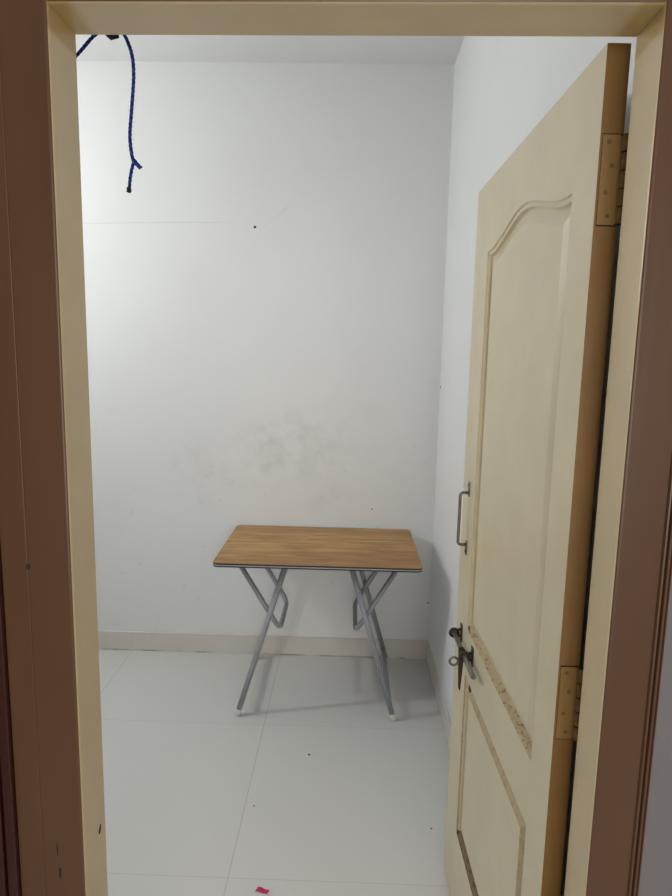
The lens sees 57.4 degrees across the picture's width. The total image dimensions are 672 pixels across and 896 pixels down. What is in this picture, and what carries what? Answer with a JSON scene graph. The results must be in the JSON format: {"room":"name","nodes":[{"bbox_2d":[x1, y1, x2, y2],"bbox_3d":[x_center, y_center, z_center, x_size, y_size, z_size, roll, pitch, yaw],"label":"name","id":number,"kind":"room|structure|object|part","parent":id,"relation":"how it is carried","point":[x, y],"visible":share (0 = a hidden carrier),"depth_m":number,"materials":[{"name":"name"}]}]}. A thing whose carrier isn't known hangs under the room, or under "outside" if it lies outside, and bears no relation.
{"room":"doorway","nodes":[
{"label":"doorway","id":0,"kind":"room"},
{"bbox_2d":[76,61,453,639],"bbox_3d":[-0.831,-0.365,3.125,2.938,2.912,0.122,1,8,1],"label":"wall","id":1,"kind":"structure","parent":0,"point":[264,298],"depth_m":3.02,"materials":[{"name":"white paint"}]},
{"bbox_2d":[98,630,426,658],"bbox_3d":[-0.866,1.033,3.267,2.689,0.104,0.009,1,8,1],"label":"baseboard","id":2,"kind":"structure","parent":1,"relation":"attached to","point":[107,640],"depth_m":3.25,"materials":[{"name":"beige tile"}]},
{"bbox_2d":[75,35,464,64],"bbox_3d":[-0.453,-1.499,0.607,5.400,0.080,4.816,1,8,1],"label":"ceiling","id":3,"kind":"structure","parent":0,"point":[420,50],"depth_m":2.72,"materials":[{"name":"white paint"}]},
{"bbox_2d":[99,649,449,895],"bbox_3d":[-0.514,1.461,1.043,5.400,0.080,4.816,1,8,1],"label":"floor","id":4,"kind":"structure","parent":0,"point":[184,774],"depth_m":2.31,"materials":[{"name":"tile"}]},
{"bbox_2d":[255,887,269,893],"bbox_3d":[-0.218,1.310,1.817,0.040,0.005,0.016,4,9,19],"label":"paper scrap","id":5,"kind":"object","parent":4,"relation":"on","point":[260,889],"visible":1,"depth_m":1.82,"materials":[{"name":"paper"}]},
{"bbox_2d":[213,525,421,720],"bbox_3d":[-0.079,0.798,2.885,0.877,0.713,0.588,1,8,1],"label":"folding table","id":6,"kind":"object","parent":4,"relation":"on","point":[283,548],"visible":1,"depth_m":2.71,"materials":[{"name":"brown wood"}]},
{"bbox_3d":[-0.323,0.832,2.652,0.222,0.665,0.024,1,8,1],"label":"leg","id":7,"kind":"part","parent":6,"relation":"part of","materials":[{"name":"grey metal"}]},
{"bbox_3d":[-0.337,0.628,2.870,0.210,0.333,0.346,1,8,1],"label":"brace frame","id":8,"kind":"part","parent":6,"relation":"part of","materials":[{"name":"grey metal"}]},
{"bbox_3d":[0.158,0.844,2.643,0.215,0.665,0.024,1,8,1],"label":"leg","id":9,"kind":"part","parent":6,"relation":"part of","materials":[{"name":"grey metal"}]},
{"bbox_3d":[0.170,0.770,3.146,0.215,0.665,0.024,1,8,1],"label":"leg","id":10,"kind":"part","parent":6,"relation":"part of","materials":[{"name":"grey metal"}]},
{"bbox_3d":[0.186,0.640,2.860,0.210,0.333,0.346,1,8,1],"label":"brace frame","id":11,"kind":"part","parent":6,"relation":"part of","materials":[{"name":"grey metal"}]},
{"bbox_2d":[429,36,636,895],"bbox_3d":[0.551,-0.170,1.995,0.122,2.912,2.111,1,8,1],"label":"wall","id":12,"kind":"structure","parent":0,"point":[504,86],"depth_m":2.35,"materials":[{"name":"white paint"}]},
{"bbox_2d":[426,640,450,751],"bbox_3d":[0.458,1.217,2.203,0.009,0.104,2.106,1,8,1],"label":"baseboard","id":13,"kind":"structure","parent":12,"relation":"attached to","point":[444,714],"depth_m":2.77,"materials":[{"name":"beige tile"}]},
{"bbox_2d":[638,578,671,895],"bbox_3d":[-0.482,-0.031,0.907,5.400,2.912,0.105,1,8,2],"label":"wall","id":14,"kind":"structure","parent":0,"point":[656,866],"depth_m":0.90,"materials":[{"name":"paint"}]},
{"bbox_2d":[0,542,21,895],"bbox_3d":[-0.548,0.373,0.900,0.130,2.108,0.030,1,8,2],"label":"trim","id":15,"kind":"structure","parent":14,"relation":"attached to","point":[10,872],"depth_m":0.92,"materials":[{"name":"brown wood"}]},
{"bbox_2d":[0,55,45,895],"bbox_3d":[-0.014,0.385,0.895,0.938,2.108,0.006,1,8,2],"label":"trim","id":16,"kind":"structure","parent":14,"relation":"attached to","point":[13,534],"depth_m":0.88,"materials":[{"name":"brown wood"}]},
{"bbox_2d":[0,0,671,895],"bbox_3d":[-0.002,0.401,0.945,0.888,2.062,0.103,1,8,2],"label":"door frame","id":17,"kind":"structure","parent":14,"relation":"attached to","point":[38,38],"depth_m":0.84,"materials":[{"name":"brown wood"}]},
{"bbox_2d":[444,43,630,895],"bbox_3d":[0.350,0.370,1.380,0.100,2.000,0.790,1,8,0],"label":"door","id":18,"kind":"structure","parent":14,"relation":"in","point":[548,217],"depth_m":1.15,"materials":[{"name":"beige wood"}]},
{"bbox_3d":[0.352,0.518,1.725,0.004,0.050,0.022,1,8,0],"label":"staple plate","id":19,"kind":"part","parent":18,"relation":"part of","materials":[{"name":"metal"}]},
{"bbox_3d":[0.345,0.193,1.672,0.028,0.153,0.008,1,8,0],"label":"pull handle","id":20,"kind":"part","parent":18,"relation":"part of","materials":[{"name":"metal"}]},
{"bbox_3d":[0.359,0.192,1.672,0.004,0.203,0.016,1,8,0],"label":"handle plate","id":21,"kind":"part","parent":18,"relation":"part of","materials":[{"name":"metal"}]},
{"bbox_3d":[0.352,0.538,1.587,0.004,0.050,0.022,1,8,0],"label":"staple plate","id":22,"kind":"part","parent":18,"relation":"part of","materials":[{"name":"metal"}]},
{"bbox_2d":[627,453,671,895],"bbox_3d":[0.448,0.419,0.880,0.015,2.063,0.011,1,8,2],"label":"trim","id":23,"kind":"structure","parent":14,"relation":"attached to","point":[665,574],"depth_m":0.87,"materials":[{"name":"brown wood"}]},
{"bbox_3d":[-0.338,-0.628,0.902,0.010,0.010,0.074,1,8,1],"label":"nail","id":24,"kind":"object","parent":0,"visible":0},
{"bbox_2d":[76,35,141,192],"bbox_3d":[-0.415,-0.521,0.944,0.232,0.242,0.016,1,8,1],"label":"rope","id":25,"kind":"object","parent":24,"relation":"hanging from","point":[111,37],"visible":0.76,"depth_m":0.94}
]}

